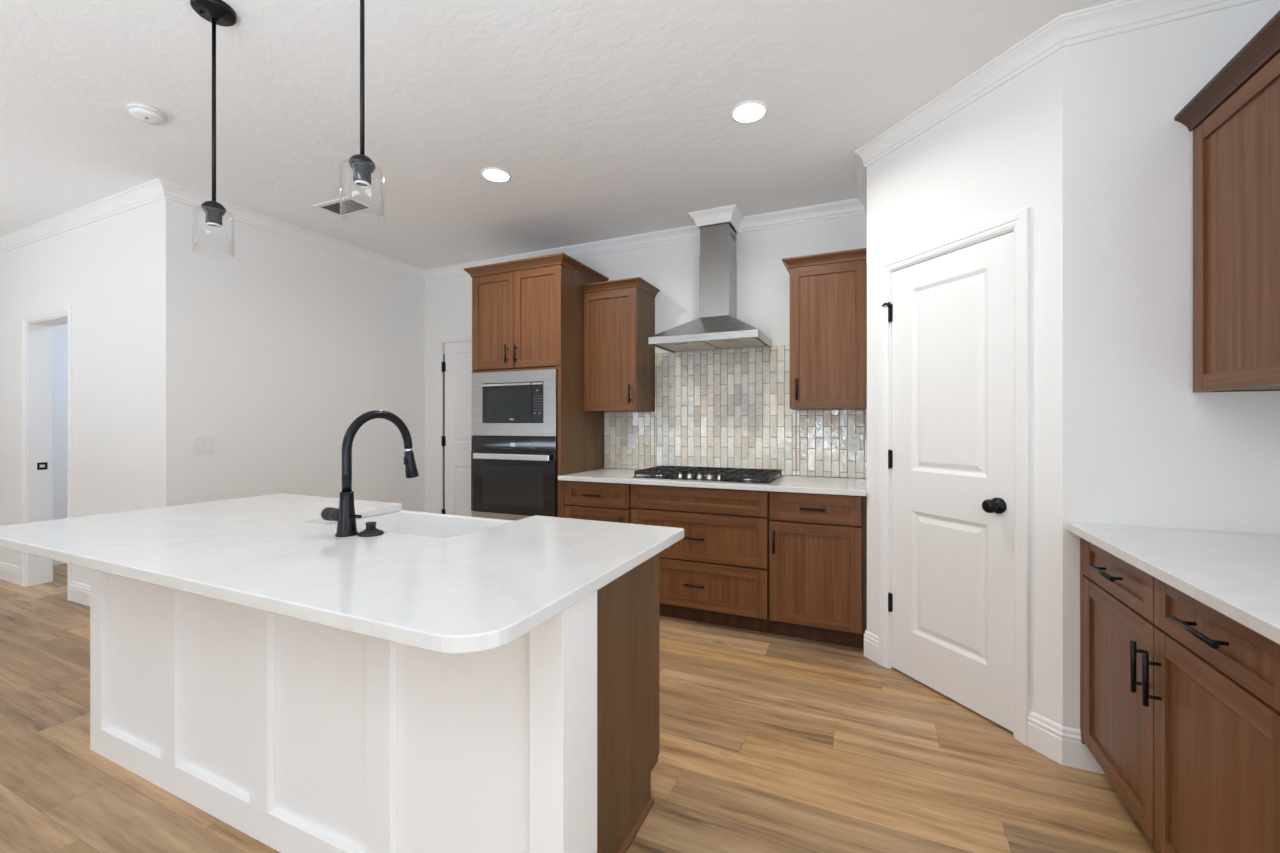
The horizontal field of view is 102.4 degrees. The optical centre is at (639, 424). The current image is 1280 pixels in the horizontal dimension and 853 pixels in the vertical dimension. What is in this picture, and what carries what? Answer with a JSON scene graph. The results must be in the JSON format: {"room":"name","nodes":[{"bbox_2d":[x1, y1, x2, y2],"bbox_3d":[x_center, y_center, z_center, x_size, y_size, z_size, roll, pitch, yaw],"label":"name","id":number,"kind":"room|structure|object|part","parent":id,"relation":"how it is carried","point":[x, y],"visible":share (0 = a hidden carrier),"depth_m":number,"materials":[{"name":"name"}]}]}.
{"room":"kitchen","nodes":[
{"label":"kitchen","id":0,"kind":"room"},
{"bbox_2d":[53,324,66,519],"bbox_3d":[-3.663,-0.115,5.112,2.690,2.743,2.670,0,0,24],"label":"wall","id":1,"kind":"structure","parent":0,"point":[60,331],"depth_m":4.63,"materials":[{"name":"white paint"}]},
{"bbox_2d":[53,560,64,565],"bbox_3d":[-4.795,1.188,5.565,0.015,0.137,2.570,0,0,24],"label":"baseboard","id":2,"kind":"structure","parent":1,"relation":"attached to","point":[55,562],"depth_m":4.61,"materials":[{"name":"white paint"}]},
{"bbox_2d":[0,198,190,585],"bbox_3d":[-4.966,-0.115,4.162,4.530,2.743,0.130,0,0,24],"label":"wall","id":3,"kind":"structure","parent":0,"point":[125,277],"depth_m":3.43,"materials":[{"name":"white paint"}]},
{"bbox_2d":[0,561,20,585],"bbox_3d":[-5.941,1.188,4.520,2.459,0.137,0.015,0,0,24],"label":"baseboard","id":4,"kind":"structure","parent":3,"relation":"attached to","point":[11,573],"depth_m":4.10,"materials":[{"name":"white paint"}]},
{"bbox_2d":[21,306,72,600],"bbox_3d":[-4.445,0.204,3.847,0.822,2.106,0.018,0,0,24],"label":"door frame","id":5,"kind":"structure","parent":3,"relation":"attached to","point":[68,310],"depth_m":3.83,"materials":[{"name":"white paint"}]},
{"bbox_2d":[28,316,66,585],"bbox_3d":[-4.414,0.234,3.915,0.700,2.045,0.129,0,0,24],"label":"trim","id":6,"kind":"structure","parent":3,"relation":"attached to","point":[39,332],"depth_m":4.05,"materials":[{"name":"white paint"}]},
{"bbox_3d":[-4.723,0.329,4.067,0.004,0.057,0.055,0,0,24],"label":"strike plate","id":7,"kind":"part","parent":6,"relation":"part of","materials":[{"name":"black metal"}]},
{"bbox_2d":[52,326,52,580],"bbox_3d":[-4.384,0.204,3.982,0.822,2.106,0.018,0,0,24],"label":"door frame","id":8,"kind":"structure","parent":3,"relation":"attached to","point":[52,326],"depth_m":4.12,"materials":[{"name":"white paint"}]},
{"bbox_2d":[70,581,89,606],"bbox_3d":[-3.011,1.188,4.313,1.413,0.137,2.035,0,0,24],"label":"baseboard","id":9,"kind":"structure","parent":3,"relation":"attached to","point":[79,592],"depth_m":3.61,"materials":[{"name":"white paint"}]},
{"bbox_2d":[191,206,424,511],"bbox_3d":[-2.541,-0.115,4.181,0.120,2.743,1.890,0,0,24],"label":"wall","id":10,"kind":"structure","parent":0,"point":[293,341],"depth_m":3.89,"materials":[{"name":"white paint"}]},
{"bbox_2d":[193,436,214,454],"bbox_3d":[-2.841,0.137,3.353,0.011,0.120,0.118,0,0,24],"label":"light switch","id":11,"kind":"object","parent":10,"relation":"attached to","point":[202,445],"visible":1,"depth_m":3.35,"materials":[{"name":"white plastic"}]},
{"bbox_2d":[0,0,1114,269],"bbox_3d":[-3.343,-1.526,1.308,10.030,0.080,9.550,0,0,24],"label":"ceiling","id":12,"kind":"structure","parent":0,"point":[607,119],"depth_m":2.39,"materials":[{"name":"white paint"}]},
{"bbox_2d":[127,102,165,124],"bbox_3d":[-2.337,-1.465,2.438,0.136,0.042,0.136,0,0,24],"label":"smoke detector","id":13,"kind":"object","parent":12,"relation":"attached to","point":[145,113],"visible":1,"depth_m":2.41,"materials":[{"name":"white plastic"}]},
{"bbox_2d":[190,0,236,251],"bbox_3d":[-1.519,-1.047,1.835,0.128,0.877,0.128,0,0,24],"label":"pendant light","id":14,"kind":"object","parent":12,"relation":"hanging from","point":[217,12],"visible":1,"depth_m":1.83,"materials":[{"name":"black metal"}]},
{"bbox_3d":[-1.519,-0.686,1.835,0.116,0.154,0.116,0,0,24],"label":"lamp shade","id":15,"kind":"part","parent":14,"relation":"part of","materials":[{"name":"clear glass"}]},
{"bbox_2d":[203,206,224,227],"bbox_3d":[-1.519,-0.736,1.835,0.060,0.058,0.060,0,0,24],"label":"socket","id":16,"kind":"object","parent":14,"relation":"attached to","point":[213,214],"depth_m":1.82,"materials":[{"name":"black"}]},
{"bbox_3d":[-1.519,-1.119,1.835,0.012,0.662,0.012,0,0,24],"label":"rod","id":17,"kind":"part","parent":14,"relation":"part of","materials":[{"name":"black metal"}]},
{"bbox_2d":[313,196,376,217],"bbox_3d":[-2.010,-1.482,3.510,0.360,0.008,0.210,0,0,24],"label":"ceiling vent","id":18,"kind":"object","parent":12,"relation":"in","point":[350,205],"visible":0.99,"depth_m":3.50,"materials":[{"name":"white plastic"}]},
{"bbox_2d":[340,0,383,218],"bbox_3d":[-0.821,-1.047,1.521,0.128,0.877,0.128,0,0,24],"label":"pendant light","id":19,"kind":"object","parent":12,"relation":"hanging from","point":[362,166],"visible":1,"depth_m":1.51,"materials":[{"name":"black metal"}]},
{"bbox_3d":[-0.821,-0.686,1.521,0.116,0.154,0.116,0,0,24],"label":"lamp shade","id":20,"kind":"part","parent":19,"relation":"part of","materials":[{"name":"clear glass"}]},
{"bbox_2d":[351,160,373,188],"bbox_3d":[-0.821,-0.736,1.521,0.060,0.058,0.060,0,0,24],"label":"socket","id":21,"kind":"object","parent":19,"relation":"attached to","point":[362,169],"depth_m":1.50,"materials":[{"name":"black"}]},
{"bbox_3d":[-0.821,-1.119,1.521,0.012,0.662,0.012,0,0,24],"label":"rod","id":22,"kind":"part","parent":19,"relation":"part of","materials":[{"name":"black metal"}]},
{"bbox_2d":[481,167,510,181],"bbox_3d":[-0.855,-1.482,3.060,0.176,0.008,0.176,0,0,24],"label":"recessed light","id":23,"kind":"object","parent":12,"relation":"in","point":[493,174],"visible":1,"depth_m":3.05,"materials":[{"name":"white paint"}]},
{"bbox_2d":[730,100,767,122],"bbox_3d":[0.518,-1.482,2.444,0.176,0.008,0.176,0,0,24],"label":"recessed light","id":24,"kind":"object","parent":12,"relation":"in","point":[749,111],"visible":1,"depth_m":2.43,"materials":[{"name":"white paint"}]},
{"bbox_2d":[0,563,1157,852],"bbox_3d":[-3.343,1.282,1.308,10.030,0.050,9.550,0,0,24],"label":"floor","id":25,"kind":"structure","parent":0,"point":[770,743],"depth_m":1.89,"materials":[{"name":"brown wood"}]},
{"bbox_2d":[90,553,659,852],"bbox_3d":[-0.993,0.823,1.893,2.149,0.868,0.753,0,0,24],"label":"kitchen island","id":26,"kind":"object","parent":25,"relation":"on","point":[296,735],"visible":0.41,"depth_m":1.46,"materials":[{"name":"white paint"}]},
{"bbox_3d":[-1.143,1.207,1.559,2.149,0.100,0.019,0,0,24],"label":"rail","id":27,"kind":"part","parent":26,"relation":"part of","materials":[{"name":"white paint"}]},
{"bbox_3d":[-1.111,0.823,1.629,2.110,0.868,0.134,0,0,24],"label":"panel","id":28,"kind":"part","parent":26,"relation":"part of","materials":[{"name":"white paint"}]},
{"bbox_2d":[0,493,683,653],"bbox_3d":[-1.065,0.372,1.757,2.218,0.031,1.025,0,0,24],"label":"island countertop","id":29,"kind":"structure","parent":26,"relation":"on","point":[485,589],"depth_m":1.34,"materials":[{"name":"white stone"}]},
{"bbox_2d":[321,410,418,536],"bbox_3d":[-0.911,0.153,1.782,0.164,0.407,0.314,0,0,24],"label":"kitchen faucet","id":30,"kind":"object","parent":29,"relation":"on","point":[345,516],"visible":1,"depth_m":1.66,"materials":[{"name":"matte black metal"}]},
{"bbox_3d":[-1.002,0.295,1.687,0.076,0.043,0.043,0,0,24],"label":"handle","id":31,"kind":"part","parent":30,"relation":"part of","materials":[{"name":"black metal"}]},
{"bbox_3d":[-0.909,0.293,1.645,0.048,0.011,0.011,0,0,24],"label":"lever","id":32,"kind":"part","parent":30,"relation":"part of","materials":[{"name":"black metal"}]},
{"bbox_3d":[-0.898,0.084,1.773,0.029,0.268,0.271,0,0,24],"label":"spout","id":33,"kind":"part","parent":30,"relation":"part of","materials":[{"name":"black metal"}]},
{"bbox_2d":[357,522,383,536],"bbox_3d":[-0.873,0.337,1.670,0.077,0.040,0.077,0,0,24],"label":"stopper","id":34,"kind":"object","parent":29,"relation":"on","point":[371,530],"visible":1,"depth_m":1.66,"materials":[{"name":"black metal"}]},
{"bbox_2d":[327,510,512,537],"bbox_3d":[-0.841,0.513,1.958,0.793,0.248,0.515,0,0,24],"label":"farmhouse sink","id":35,"kind":"object","parent":29,"relation":"in","point":[437,525],"visible":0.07,"depth_m":2.22,"materials":[{"name":"white ceramic"}]},
{"bbox_3d":[-0.057,0.823,1.526,0.019,0.868,0.542,0,0,24],"label":"panel","id":36,"kind":"part","parent":26,"relation":"part of","materials":[{"name":"brown wood"}]},
{"bbox_3d":[-0.056,1.247,1.490,0.012,0.020,0.476,0,0,24],"label":"shoe moulding","id":37,"kind":"part","parent":26,"relation":"part of","materials":[{"name":"brown wood"}]},
{"bbox_3d":[-0.161,0.476,1.881,0.493,0.162,0.020,0,0,24],"label":"drawer","id":38,"kind":"part","parent":26,"relation":"part of","materials":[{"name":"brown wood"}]},
{"bbox_3d":[-0.161,0.855,1.881,0.493,0.580,0.020,0,0,24],"label":"door","id":39,"kind":"part","parent":26,"relation":"part of","materials":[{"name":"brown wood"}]},
{"bbox_2d":[464,253,608,516],"bbox_3d":[-0.800,0.033,4.059,0.891,2.448,0.685,0,0,24],"label":"tall cabinet","id":40,"kind":"object","parent":25,"relation":"on","point":[527,314],"visible":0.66,"depth_m":3.77,"materials":[{"name":"brown wood"}]},
{"bbox_3d":[-1.106,-0.771,3.877,0.393,0.709,0.020,0,0,24],"label":"door","id":41,"kind":"part","parent":40,"relation":"part of","materials":[{"name":"brown wood"}]},
{"bbox_3d":[-0.986,-0.521,3.793,0.013,0.135,0.038,0,0,24],"label":"handle","id":42,"kind":"part","parent":40,"relation":"part of","materials":[{"name":"black metal"}]},
{"bbox_2d":[471,436,556,520],"bbox_3d":[-0.829,0.472,4.015,0.758,0.762,0.622,0,0,24],"label":"wall oven","id":43,"kind":"object","parent":40,"relation":"in","point":[513,478],"visible":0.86,"depth_m":3.75,"materials":[{"name":"black"}]},
{"bbox_3d":[-0.936,0.756,3.777,0.758,0.193,0.021,0,0,24],"label":"panel","id":44,"kind":"part","parent":43,"relation":"part of","materials":[{"name":"silver metal"}]},
{"bbox_3d":[-0.939,0.235,3.743,0.678,0.043,0.036,0,0,24],"label":"handle","id":45,"kind":"part","parent":43,"relation":"part of","materials":[{"name":"silver metal"}]},
{"bbox_3d":[-0.936,0.143,3.777,0.758,0.104,0.021,0,0,24],"label":"control panel","id":46,"kind":"part","parent":43,"relation":"part of","materials":[{"name":"black glass"}]},
{"bbox_2d":[472,369,556,436],"bbox_3d":[-0.851,-0.153,3.966,0.758,0.476,0.450,0,0,24],"label":"microwave","id":47,"kind":"object","parent":40,"relation":"in","point":[507,407],"visible":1,"depth_m":3.75,"materials":[{"name":"silver metal"}]},
{"bbox_3d":[-0.987,-0.293,3.784,0.442,0.016,0.008,0,0,24],"label":"handle","id":48,"kind":"part","parent":47,"relation":"part of","materials":[{"name":"silver metal"}]},
{"bbox_3d":[-0.981,-0.159,3.797,0.446,0.292,0.021,0,0,24],"label":"door","id":49,"kind":"part","parent":47,"relation":"part of","materials":[{"name":"black glass"}]},
{"bbox_3d":[-0.983,-0.154,3.787,0.364,0.196,0.001,0,0,24],"label":"viewing glass","id":50,"kind":"part","parent":47,"relation":"part of","materials":[{"name":"grey glass"}]},
{"bbox_3d":[-0.730,-0.159,3.685,0.096,0.292,0.020,0,0,24],"label":"control panel","id":51,"kind":"part","parent":47,"relation":"part of","materials":[{"name":"black plastic"}]},
{"bbox_3d":[-0.911,-0.521,3.759,0.013,0.135,0.038,0,0,24],"label":"handle","id":52,"kind":"part","parent":40,"relation":"part of","materials":[{"name":"black metal"}]},
{"bbox_3d":[-0.919,0.371,3.794,0.807,1.572,0.022,0,0,24],"label":"frame","id":53,"kind":"part","parent":40,"relation":"part of","materials":[{"name":"brown wood"}]},
{"bbox_3d":[-0.800,-1.160,4.059,0.891,0.062,0.685,0,0,24],"label":"crown","id":54,"kind":"part","parent":40,"relation":"part of","materials":[{"name":"brown wood"}]},
{"bbox_3d":[-0.738,-0.771,3.712,0.406,0.709,0.020,0,0,24],"label":"door","id":55,"kind":"part","parent":40,"relation":"part of","materials":[{"name":"brown wood"}]},
{"bbox_3d":[-0.428,0.015,3.926,0.019,2.285,0.620,0,0,24],"label":"panel","id":56,"kind":"part","parent":40,"relation":"part of","materials":[{"name":"brown wood"}]},
{"bbox_2d":[560,480,630,523],"bbox_3d":[-0.187,0.823,3.777,0.537,0.868,0.694,0,0,24],"label":"base cabinet","id":57,"kind":"object","parent":25,"relation":"on","point":[597,501],"visible":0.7,"depth_m":3.49,"materials":[{"name":"brown wood"}]},
{"bbox_3d":[-0.326,0.478,3.481,0.135,0.013,0.038,0,0,24],"label":"handle","id":58,"kind":"part","parent":57,"relation":"part of","materials":[{"name":"black metal"}]},
{"bbox_3d":[-0.296,0.475,3.498,0.498,0.161,0.020,0,0,24],"label":"drawer","id":59,"kind":"part","parent":57,"relation":"part of","materials":[{"name":"brown wood"}]},
{"bbox_3d":[-0.296,0.856,3.498,0.498,0.578,0.020,0,0,24],"label":"door","id":60,"kind":"part","parent":57,"relation":"part of","materials":[{"name":"brown wood"}]},
{"bbox_2d":[631,484,770,632],"bbox_3d":[0.470,0.823,3.483,0.894,0.868,0.694,0,0,24],"label":"base cabinet","id":61,"kind":"object","parent":25,"relation":"on","point":[718,573],"visible":0.73,"depth_m":3.17,"materials":[{"name":"brown wood"}]},
{"bbox_3d":[0.336,0.998,3.184,0.135,0.013,0.038,0,0,24],"label":"handle","id":62,"kind":"part","parent":61,"relation":"part of","materials":[{"name":"black metal"}]},
{"bbox_3d":[0.336,0.705,3.184,0.135,0.013,0.038,0,0,24],"label":"handle","id":63,"kind":"part","parent":61,"relation":"part of","materials":[{"name":"black metal"}]},
{"bbox_3d":[0.346,0.702,3.209,0.885,0.293,0.020,0,0,24],"label":"drawer","id":64,"kind":"part","parent":61,"relation":"part of","materials":[{"name":"brown wood"}]},
{"bbox_2d":[558,468,866,495],"bbox_3d":[0.466,0.372,3.490,1.966,0.031,0.689,0,0,24],"label":"countertop","id":65,"kind":"structure","parent":61,"relation":"on","point":[794,484],"depth_m":3.19,"materials":[{"name":"white stone"}]},
{"bbox_2d":[631,465,783,484],"bbox_3d":[0.463,0.332,3.456,0.909,0.049,0.529,0,0,24],"label":"gas cooktop","id":66,"kind":"object","parent":65,"relation":"in","point":[678,473],"visible":1,"depth_m":3.34,"materials":[{"name":"black metal"}]},
{"bbox_3d":[0.346,1.002,3.209,0.885,0.286,0.020,0,0,24],"label":"drawer","id":67,"kind":"part","parent":61,"relation":"part of","materials":[{"name":"brown wood"}]},
{"bbox_2d":[769,491,866,648],"bbox_3d":[1.119,0.823,3.192,0.522,0.868,0.694,0,0,24],"label":"base cabinet","id":68,"kind":"object","parent":25,"relation":"on","point":[818,542],"visible":0.96,"depth_m":2.92,"materials":[{"name":"brown wood"}]},
{"bbox_3d":[0.777,0.679,2.986,0.013,0.135,0.038,0,0,24],"label":"handle","id":69,"kind":"part","parent":68,"relation":"part of","materials":[{"name":"black metal"}]},
{"bbox_3d":[0.973,0.478,2.898,0.135,0.013,0.038,0,0,24],"label":"handle","id":70,"kind":"part","parent":68,"relation":"part of","materials":[{"name":"black metal"}]},
{"bbox_3d":[0.988,0.475,2.921,0.496,0.161,0.020,0,0,24],"label":"drawer","id":71,"kind":"part","parent":68,"relation":"part of","materials":[{"name":"brown wood"}]},
{"bbox_3d":[0.988,0.856,2.921,0.496,0.578,0.020,0,0,24],"label":"door","id":72,"kind":"part","parent":68,"relation":"part of","materials":[{"name":"brown wood"}]},
{"bbox_2d":[1080,537,1279,852],"bbox_3d":[1.668,0.825,1.286,0.664,0.864,1.052,0,0,24],"label":"base cabinet","id":73,"kind":"object","parent":25,"relation":"on","point":[1180,698],"visible":0.84,"depth_m":1.31,"materials":[{"name":"brown wood"}]},
{"bbox_3d":[1.481,0.472,1.635,0.038,0.013,0.170,0,0,24],"label":"handle","id":74,"kind":"part","parent":73,"relation":"part of","materials":[{"name":"black metal"}]},
{"bbox_3d":[1.507,0.471,1.625,0.020,0.139,0.505,0,0,24],"label":"drawer","id":75,"kind":"part","parent":73,"relation":"part of","materials":[{"name":"brown wood"}]},
{"bbox_3d":[1.507,0.847,1.625,0.020,0.596,0.505,0,0,24],"label":"door","id":76,"kind":"part","parent":73,"relation":"part of","materials":[{"name":"brown wood"}]},
{"bbox_3d":[1.391,0.677,1.434,0.038,0.140,0.013,0,0,24],"label":"handle","id":77,"kind":"part","parent":73,"relation":"part of","materials":[{"name":"black metal"}]},
{"bbox_3d":[1.362,0.681,1.370,0.038,0.140,0.013,0,0,24],"label":"handle","id":78,"kind":"part","parent":73,"relation":"part of","materials":[{"name":"black metal"}]},
{"bbox_2d":[1067,522,1279,644],"bbox_3d":[1.653,0.377,1.255,0.666,0.031,1.123,0,0,24],"label":"countertop","id":79,"kind":"structure","parent":73,"relation":"on","point":[1236,575],"depth_m":1.35,"materials":[{"name":"white stone"}]},
{"bbox_3d":[1.272,0.472,1.170,0.038,0.013,0.170,0,0,24],"label":"handle","id":80,"kind":"part","parent":73,"relation":"part of","materials":[{"name":"black metal"}]},
{"bbox_3d":[1.298,0.471,1.158,0.020,0.139,0.507,0,0,24],"label":"drawer","id":81,"kind":"part","parent":73,"relation":"part of","materials":[{"name":"brown wood"}]},
{"bbox_3d":[1.298,0.847,1.158,0.020,0.596,0.507,0,0,24],"label":"door","id":82,"kind":"part","parent":73,"relation":"part of","materials":[{"name":"brown wood"}]},
{"bbox_2d":[425,213,866,512],"bbox_3d":[-0.303,-0.115,4.271,4.130,2.743,0.134,0,0,24],"label":"wall","id":83,"kind":"structure","parent":0,"point":[723,408],"depth_m":3.78,"materials":[{"name":"tile"}]},
{"bbox_2d":[436,333,471,513],"bbox_3d":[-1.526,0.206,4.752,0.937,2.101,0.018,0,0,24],"label":"door frame","id":84,"kind":"structure","parent":83,"relation":"attached to","point":[439,339],"depth_m":4.92,"materials":[{"name":"white paint"}]},
{"bbox_2d":[442,341,471,515],"bbox_3d":[-1.525,0.234,4.774,0.818,2.019,0.055,0,0,24],"label":"door","id":85,"kind":"structure","parent":83,"relation":"in","point":[457,366],"depth_m":4.85,"materials":[{"name":"white paint"}]},
{"bbox_2d":[580,277,659,411],"bbox_3d":[-0.146,-0.574,3.929,0.487,0.947,0.385,0,0,24],"label":"upper cabinet","id":86,"kind":"object","parent":83,"relation":"attached to","point":[619,360],"visible":1,"depth_m":3.81,"materials":[{"name":"brown wood"}]},
{"bbox_3d":[-0.223,-0.546,3.810,0.443,0.890,0.020,0,0,24],"label":"door","id":87,"kind":"part","parent":86,"relation":"part of","materials":[{"name":"brown wood"}]},
{"bbox_3d":[-0.146,-1.021,3.929,0.487,0.053,0.385,0,0,24],"label":"crown","id":88,"kind":"part","parent":86,"relation":"part of","materials":[{"name":"brown wood"}]},
{"bbox_3d":[-0.074,-0.221,3.713,0.013,0.135,0.038,0,0,24],"label":"handle","id":89,"kind":"part","parent":86,"relation":"part of","materials":[{"name":"black metal"}]},
{"bbox_3d":[0.050,-0.547,3.877,0.003,0.892,0.322,0,0,24],"label":"panel","id":90,"kind":"part","parent":86,"relation":"part of","materials":[{"name":"brown wood"}]},
{"bbox_2d":[628,434,635,447],"bbox_3d":[-0.063,0.130,4.087,0.072,0.115,0.009,0,0,24],"label":"wall outlet","id":91,"kind":"object","parent":83,"relation":"attached to","point":[631,437],"visible":1,"depth_m":4.08,"materials":[{"name":"white plastic"}]},
{"bbox_2d":[648,222,771,352],"bbox_3d":[0.496,-1.014,3.578,0.743,0.937,0.501,0,0,24],"label":"range hood","id":92,"kind":"object","parent":83,"relation":"attached to","point":[717,326],"visible":1,"depth_m":3.58,"materials":[{"name":"silver metal"}]},
{"bbox_2d":[782,248,866,409],"bbox_3d":[1.198,-0.574,3.327,0.490,0.947,0.385,0,0,24],"label":"upper cabinet","id":93,"kind":"object","parent":83,"relation":"attached to","point":[828,302],"visible":1,"depth_m":3.18,"materials":[{"name":"brown wood"}]},
{"bbox_3d":[0.986,-0.221,3.237,0.013,0.135,0.038,0,0,24],"label":"handle","id":94,"kind":"part","parent":93,"relation":"part of","materials":[{"name":"black metal"}]},
{"bbox_3d":[1.198,-1.021,3.327,0.490,0.053,0.385,0,0,24],"label":"crown","id":95,"kind":"part","parent":93,"relation":"part of","materials":[{"name":"brown wood"}]},
{"bbox_3d":[1.433,-0.547,3.256,0.003,0.892,0.322,0,0,24],"label":"panel","id":96,"kind":"part","parent":93,"relation":"part of","materials":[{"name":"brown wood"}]},
{"bbox_2d":[848,433,859,451],"bbox_3d":[1.422,0.120,3.421,0.076,0.120,0.009,0,0,24],"label":"wall outlet","id":97,"kind":"object","parent":83,"relation":"attached to","point":[853,439],"visible":1,"depth_m":3.42,"materials":[{"name":"white plastic"}]},
{"bbox_2d":[867,48,1062,725],"bbox_3d":[1.452,-0.115,2.372,0.110,2.743,0.948,0,0,-21],"label":"wall","id":98,"kind":"structure","parent":0,"point":[999,155],"depth_m":2.05,"materials":[{"name":"white paint"}]},
{"bbox_2d":[864,628,878,663],"bbox_3d":[1.238,1.188,2.769,0.037,0.137,0.139,0,0,-8],"label":"baseboard","id":99,"kind":"structure","parent":98,"relation":"attached to","point":[871,641],"depth_m":2.75,"materials":[{"name":"white paint"}]},
{"bbox_2d":[882,232,1012,731],"bbox_3d":[1.374,0.232,2.380,0.108,2.024,0.660,0,0,-21],"label":"door","id":100,"kind":"structure","parent":98,"relation":"in","point":[950,602],"depth_m":2.32,"materials":[{"name":"white paint"}]},
{"bbox_3d":[1.454,0.336,2.122,0.073,0.066,0.066,0,0,-21],"label":"knob","id":101,"kind":"part","parent":100,"relation":"part of","materials":[{"name":"black metal"}]},
{"bbox_2d":[879,207,1029,745],"bbox_3d":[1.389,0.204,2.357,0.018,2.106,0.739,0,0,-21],"label":"door frame","id":102,"kind":"structure","parent":98,"relation":"attached to","point":[1019,220],"depth_m":2.06,"materials":[{"name":"white paint"}]},
{"bbox_2d":[1028,710,1105,774],"bbox_3d":[1.595,1.188,1.909,0.255,0.137,0.065,0,0,43],"label":"baseboard","id":103,"kind":"structure","parent":98,"relation":"attached to","point":[1063,745],"depth_m":1.91,"materials":[{"name":"white paint"}]},
{"bbox_2d":[1063,0,1279,728],"bbox_3d":[1.902,-0.115,1.821,0.680,2.743,0.110,0,0,24],"label":"wall","id":104,"kind":"structure","parent":0,"point":[1142,448],"depth_m":1.82,"materials":[{"name":"white paint"}]},
{"bbox_2d":[0,0,1259,280],"bbox_3d":[-2.174,-1.442,3.913,9.830,0.088,2.078,0,0,24],"label":"crown molding","id":105,"kind":"structure","parent":104,"relation":"attached to","point":[1116,17],"depth_m":3.25,"materials":[{"name":"white paint"}]},
{"bbox_3d":[0.777,-0.115,-1.639,0.100,2.743,7.345,0,0,24],"label":"wall","id":106,"kind":"structure","parent":0,"visible":0},
{"bbox_2d":[1174,10,1279,391],"bbox_3d":[1.796,-0.587,1.212,0.369,0.955,1.081,0,0,24],"label":"upper cabinet","id":107,"kind":"object","parent":106,"relation":"attached to","point":[1234,119],"visible":1,"depth_m":1.54,"materials":[{"name":"brown wood"}]},
{"bbox_3d":[1.796,-1.034,1.212,0.369,0.059,1.081,0,0,24],"label":"crown","id":108,"kind":"part","parent":107,"relation":"part of","materials":[{"name":"brown wood"}]},
{"bbox_3d":[1.685,-1.016,1.279,0.016,0.034,1.030,0,0,24],"label":"rail","id":109,"kind":"part","parent":107,"relation":"part of","materials":[{"name":"brown wood"}]},
{"bbox_3d":[2.042,-0.571,1.682,0.306,0.924,0.003,0,0,24],"label":"panel","id":110,"kind":"part","parent":107,"relation":"part of","materials":[{"name":"brown wood"}]}
]}

